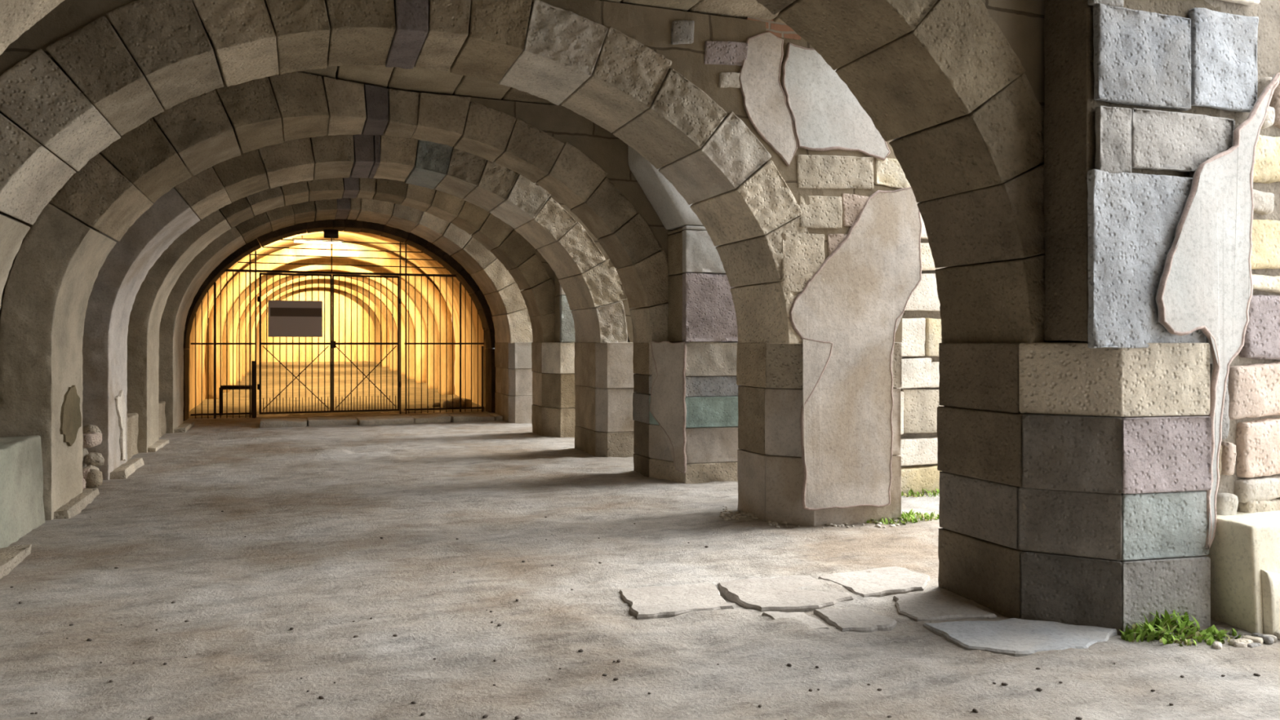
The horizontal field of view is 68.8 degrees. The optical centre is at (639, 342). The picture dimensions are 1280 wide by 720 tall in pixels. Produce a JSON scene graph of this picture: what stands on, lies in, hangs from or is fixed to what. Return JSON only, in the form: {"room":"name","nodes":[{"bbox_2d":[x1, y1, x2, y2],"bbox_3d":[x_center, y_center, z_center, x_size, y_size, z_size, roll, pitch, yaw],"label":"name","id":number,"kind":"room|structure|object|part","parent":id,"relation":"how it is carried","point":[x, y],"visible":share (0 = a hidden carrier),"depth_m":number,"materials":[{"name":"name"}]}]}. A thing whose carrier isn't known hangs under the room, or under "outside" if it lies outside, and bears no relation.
{"room":"stone arcade passage","nodes":[
{"label":"stone arcade passage","id":0,"kind":"room"},
{"bbox_2d":[261,290,374,362],"bbox_3d":[-18.951,-0.960,54.904,7.300,5.200,0.250,0,0,-20],"label":"wall","id":1,"kind":"structure","parent":0,"point":[308,294],"depth_m":55.12,"materials":[{"name":"paint"}]},
{"bbox_2d":[183,230,486,411],"bbox_3d":[-12.825,-0.888,38.059,6.893,5.278,35.707,0,0,-20],"label":"arch","id":2,"kind":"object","parent":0,"point":[347,236],"depth_m":25.62,"materials":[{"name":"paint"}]},
{"bbox_2d":[292,235,343,244],"bbox_3d":[-8.666,-2.763,25.153,1.300,0.195,0.120,0,0,-20],"label":"lamp","id":3,"kind":"object","parent":2,"relation":"hanging from","point":[302,238],"visible":0.72,"depth_m":25.11,"materials":[{"name":"white"}]},
{"bbox_2d":[189,360,481,417],"bbox_3d":[-12.826,1.389,38.058,7.100,0.535,35.700,0,0,-20],"label":"floor","id":4,"kind":"structure","parent":0,"point":[276,364],"depth_m":28.72,"materials":[{"name":"beige concrete"}]},
{"bbox_2d":[256,288,380,364],"bbox_3d":[-17.696,-0.976,51.452,6.857,4.564,0.823,0,0,-20],"label":"arch","id":5,"kind":"object","parent":4,"relation":"on","point":[366,307],"visible":0.35,"depth_m":51.69,"materials":[{"name":"paint"}]},
{"bbox_2d":[251,284,389,367],"bbox_3d":[-16.159,-0.905,47.221,6.863,4.558,0.825,0,0,-20],"label":"arch","id":6,"kind":"object","parent":4,"relation":"on","point":[366,300],"visible":0.33,"depth_m":47.57,"materials":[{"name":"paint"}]},
{"bbox_2d":[246,279,397,372],"bbox_3d":[-14.622,-0.849,42.990,6.866,4.573,0.828,0,0,-20],"label":"arch","id":7,"kind":"object","parent":4,"relation":"on","point":[366,293],"visible":0.48,"depth_m":43.21,"materials":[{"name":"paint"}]},
{"bbox_2d":[241,275,404,376],"bbox_3d":[-13.255,-0.790,39.233,6.851,4.562,0.826,0,0,-20],"label":"arch","id":8,"kind":"object","parent":4,"relation":"on","point":[366,286],"visible":0.3,"depth_m":39.30,"materials":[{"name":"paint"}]},
{"bbox_2d":[236,270,414,381],"bbox_3d":[-12.025,-0.737,35.851,6.859,4.564,0.822,0,0,-20],"label":"arch","id":9,"kind":"object","parent":4,"relation":"on","point":[411,334],"visible":0.26,"depth_m":36.18,"materials":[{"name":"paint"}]},
{"bbox_2d":[230,265,426,385],"bbox_3d":[-11.031,-0.697,33.124,6.862,4.568,0.824,0,0,-20],"label":"arch","id":10,"kind":"object","parent":4,"relation":"on","point":[310,268],"visible":0.43,"depth_m":33.32,"materials":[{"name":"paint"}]},
{"bbox_2d":[204,242,455,399],"bbox_3d":[-8.883,-0.604,27.204,6.860,4.560,0.828,0,0,-20],"label":"arch","id":11,"kind":"object","parent":4,"relation":"on","point":[268,259],"visible":0.74,"depth_m":26.87,"materials":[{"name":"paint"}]},
{"bbox_2d":[222,257,438,392],"bbox_3d":[-9.837,-0.650,29.835,6.863,4.564,0.826,0,0,-20],"label":"arch","id":12,"kind":"object","parent":4,"relation":"on","point":[323,260],"visible":0.37,"depth_m":29.98,"materials":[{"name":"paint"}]},
{"bbox_2d":[431,401,439,407],"bbox_3d":[-5.136,1.580,23.557,0.209,0.149,0.185,0,0,-20],"label":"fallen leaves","id":13,"kind":"object","parent":4,"relation":"on","point":[437,404],"visible":0.75,"depth_m":23.49,"materials":[{"name":"brown plant"}]},
{"bbox_2d":[442,400,456,408],"bbox_3d":[-4.713,1.544,23.075,0.334,0.232,0.271,0,0,-20],"label":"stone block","id":14,"kind":"object","parent":4,"relation":"on","point":[449,403],"visible":0.78,"depth_m":22.97,"materials":[{"name":"stone"}]},
{"bbox_2d":[449,397,464,407],"bbox_3d":[-4.579,1.525,23.332,0.320,0.273,0.398,0,0,13],"label":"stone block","id":15,"kind":"object","parent":4,"relation":"on","point":[456,400],"visible":0.55,"depth_m":23.20,"materials":[{"name":"brown stone"}]},
{"bbox_2d":[462,398,471,407],"bbox_3d":[-4.419,1.540,23.607,0.292,0.256,0.342,0,0,-44],"label":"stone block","id":16,"kind":"object","parent":4,"relation":"on","point":[468,401],"visible":0.44,"depth_m":23.49,"materials":[{"name":"brown stone"}]},
{"bbox_2d":[220,0,784,198],"bbox_3d":[-2.441,-2.990,9.302,7.472,0.422,25.244,0,0,-20],"label":"ceiling","id":17,"kind":"structure","parent":0,"point":[420,80],"depth_m":9.81,"materials":[{"name":"stone"}]},
{"bbox_2d":[0,410,1279,719],"bbox_3d":[0.805,1.644,10.765,15.270,0.084,25.685,0,0,-20],"label":"floor","id":18,"kind":"structure","parent":0,"point":[313,506],"depth_m":5.80,"materials":[{"name":"grey concrete"}]},
{"bbox_2d":[0,212,31,578],"bbox_3d":[-4.803,0.312,6.569,0.695,2.814,1.175,0,0,-20],"label":"arch foot","id":19,"kind":"object","parent":18,"relation":"on","point":[12,232],"visible":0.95,"depth_m":6.87,"materials":[{"name":"grey stone"}]},
{"bbox_2d":[0,435,44,548],"bbox_3d":[-5.486,1.267,7.704,0.671,0.860,1.642,0,0,-20],"label":"stone block","id":20,"kind":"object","parent":18,"relation":"on","point":[21,469],"depth_m":7.89,"materials":[{"name":"grey stone"}]},
{"bbox_2d":[0,203,116,520],"bbox_3d":[-5.738,0.206,9.306,0.744,3.002,1.505,0,0,-20],"label":"arch foot","id":21,"kind":"object","parent":18,"relation":"on","point":[55,270],"visible":0.8,"depth_m":8.64,"materials":[{"name":"grey stone"}]},
{"bbox_2d":[82,424,104,488],"bbox_3d":[-6.385,1.328,10.444,0.652,0.749,1.238,0,0,-20],"label":"stones","id":22,"kind":"object","parent":18,"relation":"on","point":[92,435],"visible":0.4,"depth_m":10.58},
{"bbox_2d":[81,187,199,479],"bbox_3d":[-6.443,-0.167,11.939,1.398,3.790,1.455,0,0,-20],"label":"arch foot","id":23,"kind":"object","parent":18,"relation":"on","point":[117,282],"visible":0.59,"depth_m":11.34,"materials":[{"name":"grey stone"}]},
{"bbox_2d":[126,400,166,460],"bbox_3d":[-7.983,1.363,14.491,0.614,0.660,4.598,0,0,-20],"label":"wall","id":24,"kind":"structure","parent":18,"relation":"on","point":[132,433],"depth_m":13.71,"materials":[{"name":"grey stone"}]},
{"bbox_2d":[126,204,231,453],"bbox_3d":[-7.314,-0.276,14.696,1.559,3.984,1.418,0,0,-20],"label":"arch foot","id":25,"kind":"object","parent":18,"relation":"on","point":[150,300],"visible":0.52,"depth_m":14.04,"materials":[{"name":"grey stone"}]},
{"bbox_2d":[158,222,245,433],"bbox_3d":[-8.386,-0.299,17.784,1.567,4.046,1.783,0,0,-20],"label":"arch foot","id":26,"kind":"object","parent":18,"relation":"on","point":[179,302],"visible":0.56,"depth_m":17.01,"materials":[{"name":"grey stone"}]},
{"bbox_2d":[218,385,251,415],"bbox_3d":[-9.123,1.315,21.156,0.745,0.690,0.100,0,0,-20],"label":"barrier","id":27,"kind":"object","parent":18,"relation":"on","point":[223,387],"visible":0.41,"depth_m":21.03,"materials":[{"name":"grey metal"}]},
{"bbox_2d":[251,360,255,417],"bbox_3d":[-8.406,1.037,20.316,0.070,1.266,0.070,0,0,-20],"label":"bollard","id":28,"kind":"object","parent":18,"relation":"on","point":[253,362],"visible":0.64,"depth_m":20.28,"materials":[{"name":"grey metal"}]},
{"bbox_2d":[259,417,306,427],"bbox_3d":[-7.058,1.609,18.507,0.879,0.190,0.886,0,0,-20],"label":"threshold slab","id":29,"kind":"object","parent":18,"relation":"on","point":[264,423],"visible":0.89,"depth_m":18.16,"materials":[{"name":"white stone"}]},
{"bbox_2d":[306,417,357,426],"bbox_3d":[-6.201,1.608,18.825,0.948,0.171,0.880,0,0,-20],"label":"threshold slab","id":30,"kind":"object","parent":18,"relation":"on","point":[312,421],"visible":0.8,"depth_m":18.48,"materials":[{"name":"white stone"}]},
{"bbox_2d":[183,217,496,421],"bbox_3d":[-6.401,-0.545,20.968,8.102,4.470,0.823,0,0,-20],"label":"arch","id":31,"kind":"object","parent":18,"relation":"on","point":[449,263],"visible":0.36,"depth_m":20.82,"materials":[{"name":"stone"}]},
{"bbox_2d":[324,229,338,238],"bbox_3d":[-6.741,-2.375,20.382,0.300,0.214,0.317,0,0,-20],"label":"lamp","id":32,"kind":"object","parent":31,"relation":"attached to","point":[328,233],"visible":1,"depth_m":20.24,"materials":[{"name":"grey metal"}]},
{"bbox_2d":[191,238,484,418],"bbox_3d":[-6.641,-0.400,21.047,6.300,4.179,0.060,0,0,-20],"label":"grille","id":33,"kind":"object","parent":31,"relation":"attached to","point":[249,270],"visible":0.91,"depth_m":21.30,"materials":[{"name":"grey metal"}]},
{"bbox_3d":[-9.160,0.200,20.132,0.050,2.979,0.050,0,0,-20],"label":"post","id":34,"kind":"part","parent":33,"relation":"part of","materials":[{"name":"grey metal"}]},
{"bbox_3d":[-8.999,1.550,20.190,1.282,0.039,0.039,0,0,-20],"label":"rail","id":35,"kind":"part","parent":33,"relation":"part of","materials":[{"name":"grey metal"}]},
{"bbox_3d":[-8.999,0.030,20.190,1.282,0.039,0.039,0,0,-20],"label":"rail","id":36,"kind":"part","parent":33,"relation":"part of","materials":[{"name":"grey metal"}]},
{"bbox_3d":[-8.501,-0.119,20.372,0.028,3.619,0.060,0,0,-20],"label":"post","id":37,"kind":"part","parent":33,"relation":"part of","materials":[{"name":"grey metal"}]},
{"bbox_3d":[-8.394,-0.155,20.410,0.028,3.690,0.060,0,0,-20],"label":"post","id":38,"kind":"part","parent":33,"relation":"part of","materials":[{"name":"grey metal"}]},
{"bbox_2d":[257,272,332,413],"bbox_3d":[-7.624,0.024,20.655,1.549,3.092,0.072,0,0,-20],"label":"gate leaf","id":39,"kind":"object","parent":33,"relation":"attached to","point":[259,298],"visible":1,"depth_m":20.69,"materials":[{"name":"grey metal"}]},
{"bbox_2d":[268,300,322,337],"bbox_3d":[-7.605,-0.520,20.630,1.120,0.801,0.037,0,0,-20],"label":"notice board","id":40,"kind":"object","parent":39,"relation":"attached to","point":[286,318],"visible":1,"depth_m":20.62,"materials":[{"name":"grey"}]},
{"bbox_3d":[-7.610,0.030,20.674,1.470,0.046,0.046,0,0,-20],"label":"rail","id":41,"kind":"part","parent":39,"relation":"part of","materials":[{"name":"grey metal"}]},
{"bbox_3d":[-6.913,-2.023,20.949,0.027,0.932,0.027,0,0,-20],"label":"post","id":42,"kind":"part","parent":33,"relation":"part of","materials":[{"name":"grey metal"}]},
{"bbox_3d":[-6.664,-1.557,21.039,5.153,0.054,0.054,0,0,-20],"label":"rail","id":43,"kind":"part","parent":33,"relation":"part of","materials":[{"name":"grey metal"}]},
{"bbox_3d":[-6.641,-1.737,21.047,4.452,0.023,0.023,0,0,-20],"label":"rail","id":44,"kind":"part","parent":33,"relation":"part of","materials":[{"name":"grey metal"}]},
{"bbox_3d":[-6.641,-1.917,21.047,3.981,0.023,0.023,0,0,-20],"label":"rail","id":45,"kind":"part","parent":33,"relation":"part of","materials":[{"name":"grey metal"}]},
{"bbox_3d":[-6.641,-2.081,21.047,3.451,0.023,0.023,0,0,-20],"label":"rail","id":46,"kind":"part","parent":33,"relation":"part of","materials":[{"name":"grey metal"}]},
{"bbox_3d":[-6.641,-2.261,21.047,2.699,0.023,0.023,0,0,-20],"label":"rail","id":47,"kind":"part","parent":33,"relation":"part of","materials":[{"name":"grey metal"}]},
{"bbox_2d":[331,274,401,412],"bbox_3d":[-6.196,0.024,21.174,1.526,3.092,0.073,0,0,-20],"label":"gate leaf","id":48,"kind":"object","parent":33,"relation":"attached to","point":[334,344],"visible":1,"depth_m":21.20,"materials":[{"name":"grey metal"}]},
{"bbox_3d":[-6.209,0.030,21.183,1.427,0.046,0.046,0,0,-20],"label":"rail","id":49,"kind":"part","parent":48,"relation":"part of","materials":[{"name":"grey metal"}]},
{"bbox_3d":[-5.506,-0.306,21.460,0.028,3.992,0.060,0,0,-20],"label":"post","id":50,"kind":"part","parent":33,"relation":"part of","materials":[{"name":"grey metal"}]},
{"bbox_3d":[-5.388,-0.283,21.503,0.028,3.947,0.060,0,0,-20],"label":"post","id":51,"kind":"part","parent":33,"relation":"part of","materials":[{"name":"grey metal"}]},
{"bbox_3d":[-4.550,1.550,21.808,1.849,0.039,0.039,0,0,-20],"label":"rail","id":52,"kind":"part","parent":33,"relation":"part of","materials":[{"name":"grey metal"}]},
{"bbox_3d":[-4.550,0.030,21.808,1.849,0.039,0.039,0,0,-20],"label":"rail","id":53,"kind":"part","parent":33,"relation":"part of","materials":[{"name":"grey metal"}]},
{"bbox_3d":[-4.214,0.142,21.930,0.042,3.096,0.042,0,0,-20],"label":"post","id":54,"kind":"part","parent":33,"relation":"part of","materials":[{"name":"grey metal"}]},
{"bbox_3d":[-3.728,0.890,22.107,0.042,1.600,0.042,0,0,-20],"label":"post","id":55,"kind":"part","parent":33,"relation":"part of","materials":[{"name":"grey metal"}]},
{"bbox_2d":[0,71,688,343],"bbox_3d":[-2.474,-0.570,10.404,7.941,4.420,1.369,0,0,-20],"label":"stone arch","id":56,"kind":"object","parent":18,"relation":"on","point":[580,162],"visible":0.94,"depth_m":10.40,"materials":[{"name":"grey stone"}]},
{"bbox_2d":[82,131,635,342],"bbox_3d":[-3.403,-0.570,12.961,7.941,4.420,1.321,0,0,-20],"label":"stone arch","id":57,"kind":"object","parent":18,"relation":"on","point":[592,286],"visible":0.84,"depth_m":12.88,"materials":[{"name":"white stone"}]},
{"bbox_2d":[181,174,570,342],"bbox_3d":[-4.387,-0.570,15.667,7.940,4.420,1.263,0,0,-20],"label":"stone arch","id":58,"kind":"object","parent":18,"relation":"on","point":[532,274],"visible":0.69,"depth_m":16.00,"materials":[{"name":"grey stone"}]},
{"bbox_2d":[235,197,532,342],"bbox_3d":[-5.505,-0.570,18.742,7.940,4.420,1.616,0,0,-20],"label":"stone arch","id":59,"kind":"object","parent":18,"relation":"on","point":[504,297],"visible":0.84,"depth_m":18.74,"materials":[{"name":"grey stone"}]},
{"bbox_2d":[355,414,414,425],"bbox_3d":[-5.221,1.608,19.130,1.082,0.167,0.965,0,0,-20],"label":"threshold slab","id":60,"kind":"object","parent":18,"relation":"on","point":[393,420],"visible":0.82,"depth_m":18.76,"materials":[{"name":"white stone"}]},
{"bbox_2d":[411,413,450,422],"bbox_3d":[-4.374,1.610,19.509,0.760,0.181,0.839,0,0,-20],"label":"threshold slab","id":61,"kind":"object","parent":18,"relation":"on","point":[435,418],"visible":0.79,"depth_m":19.20,"materials":[{"name":"white stone"}]},
{"bbox_2d":[0,0,911,343],"bbox_3d":[-1.421,-0.632,7.708,8.076,4.544,1.052,0,0,-20],"label":"stone arch","id":62,"kind":"object","parent":18,"relation":"on","point":[772,152],"visible":0.99,"depth_m":7.69,"materials":[{"name":"white stone"}]},
{"bbox_2d":[446,413,494,422],"bbox_3d":[-3.579,1.608,19.746,0.884,0.180,0.939,0,0,-20],"label":"threshold slab","id":63,"kind":"object","parent":18,"relation":"on","point":[454,417],"visible":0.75,"depth_m":19.38,"materials":[{"name":"white stone"}]},
{"bbox_2d":[488,412,502,420],"bbox_3d":[-3.087,1.609,19.944,0.154,0.161,0.894,0,0,-20],"label":"threshold slab","id":64,"kind":"object","parent":18,"relation":"on","point":[497,417],"visible":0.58,"depth_m":19.58,"materials":[{"name":"white stone"}]},
{"bbox_2d":[494,342,533,423],"bbox_3d":[-2.335,0.845,19.873,1.208,1.686,1.652,0,0,-20],"label":"stone pier","id":65,"kind":"object","parent":18,"relation":"on","point":[513,361],"visible":0.4,"depth_m":19.07,"materials":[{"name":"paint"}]},
{"bbox_2d":[0,0,1088,343],"bbox_3d":[-0.484,-0.570,4.930,7.940,4.420,0.852,0,0,-20],"label":"stone arch","id":66,"kind":"object","parent":18,"relation":"on","point":[957,87],"visible":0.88,"depth_m":5.55,"materials":[{"name":"grey stone"}]},
{"bbox_2d":[531,274,577,437],"bbox_3d":[-1.298,-0.548,16.738,1.403,4.472,1.356,0,0,-20],"label":"stone pier","id":67,"kind":"object","parent":18,"relation":"on","point":[553,397],"visible":0.29,"depth_m":16.17,"materials":[{"name":"white stone"}]},
{"bbox_2d":[573,342,635,457],"bbox_3d":[-0.233,0.845,14.096,1.215,1.686,1.356,0,0,-20],"label":"stone pier","id":68,"kind":"object","parent":18,"relation":"on","point":[604,373],"visible":0.52,"depth_m":13.45,"materials":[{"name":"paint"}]},
{"bbox_2d":[619,583,733,619],"bbox_3d":[0.227,1.652,5.955,0.728,0.062,0.633,0,0,-20],"label":"paving slab","id":69,"kind":"object","parent":18,"relation":"on","point":[649,602],"visible":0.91,"depth_m":5.88,"materials":[{"name":"stone"}]},
{"bbox_2d":[627,145,738,484],"bbox_3d":[0.551,-0.549,11.514,1.513,4.473,1.308,0,0,-20],"label":"stone pier","id":70,"kind":"object","parent":18,"relation":"on","point":[685,397],"visible":0.62,"depth_m":11.00,"materials":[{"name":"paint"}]},
{"bbox_2d":[717,575,853,612],"bbox_3d":[0.947,1.651,6.097,0.743,0.064,0.745,0,0,-20],"label":"paving slab","id":71,"kind":"object","parent":18,"relation":"on","point":[782,594],"visible":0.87,"depth_m":6.03,"materials":[{"name":"stone"}]},
{"bbox_2d":[761,611,829,630],"bbox_3d":[0.911,1.658,5.487,0.288,0.062,0.420,0,0,-20],"label":"paving slab","id":72,"kind":"object","parent":18,"relation":"on","point":[814,623],"visible":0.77,"depth_m":5.53,"materials":[{"name":"stone"}]},
{"bbox_2d":[719,506,899,528],"bbox_3d":[1.577,1.638,8.744,1.672,0.064,0.989,0,0,9],"label":"crumbs","id":73,"kind":"object","parent":18,"relation":"on","point":[722,514],"visible":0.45,"depth_m":8.58,"materials":[{"name":"grey stone"}]},
{"bbox_2d":[736,186,922,526],"bbox_3d":[1.773,0.122,8.871,1.405,3.131,1.043,0,0,-20],"label":"stone pier","id":74,"kind":"object","parent":18,"relation":"on","point":[819,419],"visible":0.92,"depth_m":8.44,"materials":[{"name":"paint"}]},
{"bbox_2d":[813,606,897,632],"bbox_3d":[1.268,1.652,5.529,0.398,0.062,0.441,0,0,-20],"label":"paving slab","id":75,"kind":"object","parent":18,"relation":"on","point":[855,619],"visible":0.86,"depth_m":5.46,"materials":[{"name":"stone"}]},
{"bbox_2d":[817,566,929,597],"bbox_3d":[1.660,1.651,6.400,0.755,0.063,0.591,0,0,-20],"label":"paving slab","id":76,"kind":"object","parent":18,"relation":"on","point":[890,580],"visible":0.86,"depth_m":6.35,"materials":[{"name":"stone"}]},
{"bbox_2d":[866,508,938,524],"bbox_3d":[2.446,1.611,8.665,0.869,0.107,0.378,0,0,-20],"label":"tuft","id":77,"kind":"object","parent":18,"relation":"on","point":[910,517],"visible":0.7,"depth_m":8.59,"materials":[{"name":"green plant"}]},
{"bbox_2d":[901,488,939,497],"bbox_3d":[3.051,1.607,10.023,0.957,0.115,0.375,0,0,-20],"label":"tuft","id":78,"kind":"object","parent":18,"relation":"on","point":[910,491],"visible":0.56,"depth_m":9.94,"materials":[{"name":"green plant"}]},
{"bbox_2d":[893,591,996,621],"bbox_3d":[1.797,1.654,5.774,0.509,0.063,0.579,0,0,-20],"label":"paving slab","id":79,"kind":"object","parent":18,"relation":"on","point":[932,605],"visible":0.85,"depth_m":5.70,"materials":[{"name":"stone"}]},
{"bbox_2d":[923,617,1117,656],"bbox_3d":[2.197,1.655,5.232,1.028,0.064,0.572,0,0,-9],"label":"paving slab","id":80,"kind":"object","parent":18,"relation":"on","point":[1014,637],"visible":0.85,"depth_m":5.20,"materials":[{"name":"grey stone"}]},
{"bbox_2d":[937,0,1279,635],"bbox_3d":[2.912,-0.786,5.927,1.542,4.952,1.265,0,0,-20],"label":"stone pier","id":81,"kind":"object","parent":18,"relation":"on","point":[1079,482],"visible":0.99,"depth_m":5.39,"materials":[{"name":"white stone"}]},
{"bbox_2d":[1119,608,1199,642],"bbox_3d":[2.925,1.582,5.301,0.530,0.170,0.311,0,0,-20],"label":"tuft","id":82,"kind":"object","parent":18,"relation":"on","point":[1167,624],"visible":0.95,"depth_m":5.25,"materials":[{"name":"green plant"}]},
{"bbox_2d":[1159,624,1240,646],"bbox_3d":[3.100,1.613,5.156,0.548,0.081,0.246,0,0,-20],"label":"tuft","id":83,"kind":"object","parent":18,"relation":"on","point":[1209,634],"visible":0.99,"depth_m":5.15,"materials":[{"name":"green plant"}]},
{"bbox_2d":[1212,640,1222,649],"bbox_3d":[3.104,1.633,5.023,0.044,0.039,0.078,0,0,33],"label":"loose stone","id":84,"kind":"object","parent":18,"relation":"on","point":[1216,645],"visible":1,"depth_m":5.00,"materials":[{"name":"white stone"}]},
{"bbox_2d":[1229,639,1239,646],"bbox_3d":[3.230,1.635,5.068,0.065,0.043,0.050,0,0,-38],"label":"loose stone","id":85,"kind":"object","parent":18,"relation":"on","point":[1232,642],"visible":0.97,"depth_m":5.06,"materials":[{"name":"beige stone"}]},
{"bbox_2d":[1229,639,1247,647],"bbox_3d":[3.244,1.638,5.071,0.067,0.039,0.090,0,0,10],"label":"loose stone","id":86,"kind":"object","parent":18,"relation":"on","point":[1238,644],"visible":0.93,"depth_m":5.03,"materials":[{"name":"white stone"}]},
{"bbox_2d":[1203,510,1279,635],"bbox_3d":[3.727,1.349,5.501,0.797,0.662,0.448,0,0,-20],"label":"marble block","id":87,"kind":"object","parent":18,"relation":"on","point":[1244,553],"visible":0.77,"depth_m":5.28,"materials":[{"name":"beige stone"}]},
{"bbox_3d":[3.815,1.465,5.321,0.710,0.390,0.050,0,0,-20],"label":"curved moulding","id":88,"kind":"part","parent":87,"relation":"part of","materials":[{"name":"stone"}]},
{"bbox_2d":[1237,638,1253,644],"bbox_3d":[3.280,1.635,5.084,0.111,0.037,0.068,0,0,-32],"label":"loose stone","id":89,"kind":"object","parent":18,"relation":"on","point":[1242,640],"visible":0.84,"depth_m":5.07,"materials":[{"name":"beige stone"}]},
{"bbox_2d":[1241,635,1263,644],"bbox_3d":[3.350,1.632,5.112,0.066,0.044,0.098,0,0,-44],"label":"loose stone","id":90,"kind":"object","parent":18,"relation":"on","point":[1255,639],"visible":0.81,"depth_m":5.09,"materials":[{"name":"beige stone"}]},
{"bbox_2d":[1247,641,1261,648],"bbox_3d":[3.310,1.643,5.095,0.092,0.030,0.116,0,0,-20],"label":"loose stone","id":91,"kind":"object","parent":18,"relation":"on","point":[1253,644],"visible":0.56,"depth_m":5.04,"materials":[{"name":"white stone"}]},
{"bbox_2d":[1251,632,1274,644],"bbox_3d":[3.422,1.628,5.138,0.056,0.042,0.110,0,0,-20],"label":"loose stone","id":92,"kind":"object","parent":18,"relation":"on","point":[1267,639],"visible":0.83,"depth_m":5.10,"materials":[{"name":"grey stone"}]},
{"bbox_2d":[1264,634,1276,641],"bbox_3d":[3.458,1.630,5.151,0.090,0.036,0.045,0,0,22],"label":"loose stone","id":93,"kind":"object","parent":18,"relation":"on","point":[1269,635],"visible":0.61,"depth_m":5.13,"materials":[{"name":"white stone"}]},
{"bbox_2d":[1274,630,1279,640],"bbox_3d":[3.562,1.631,5.188,0.082,0.061,0.098,0,0,16],"label":"loose stone","id":94,"kind":"object","parent":18,"relation":"on","point":[1277,634],"visible":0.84,"depth_m":5.17,"materials":[{"name":"white stone"}]},
{"bbox_2d":[688,342,718,342],"bbox_3d":[2.116,-0.785,14.974,3.790,4.950,1.300,0,0,-20],"label":"wall","id":95,"kind":"structure","parent":0,"point":[689,342],"depth_m":13.86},
{"bbox_2d":[894,213,944,494],"bbox_3d":[3.721,-0.807,10.620,3.758,4.998,0.600,0,0,-20],"label":"wall","id":96,"kind":"structure","parent":0,"point":[922,337],"depth_m":10.10,"materials":[{"name":"yellow stone"}]},
{"bbox_2d":[1203,0,1279,515],"bbox_3d":[4.921,-0.785,6.224,3.506,4.951,0.398,0,0,-20],"label":"wall","id":97,"kind":"structure","parent":0,"point":[1249,457],"depth_m":5.64,"materials":[{"name":"yellow stone"}]}
]}

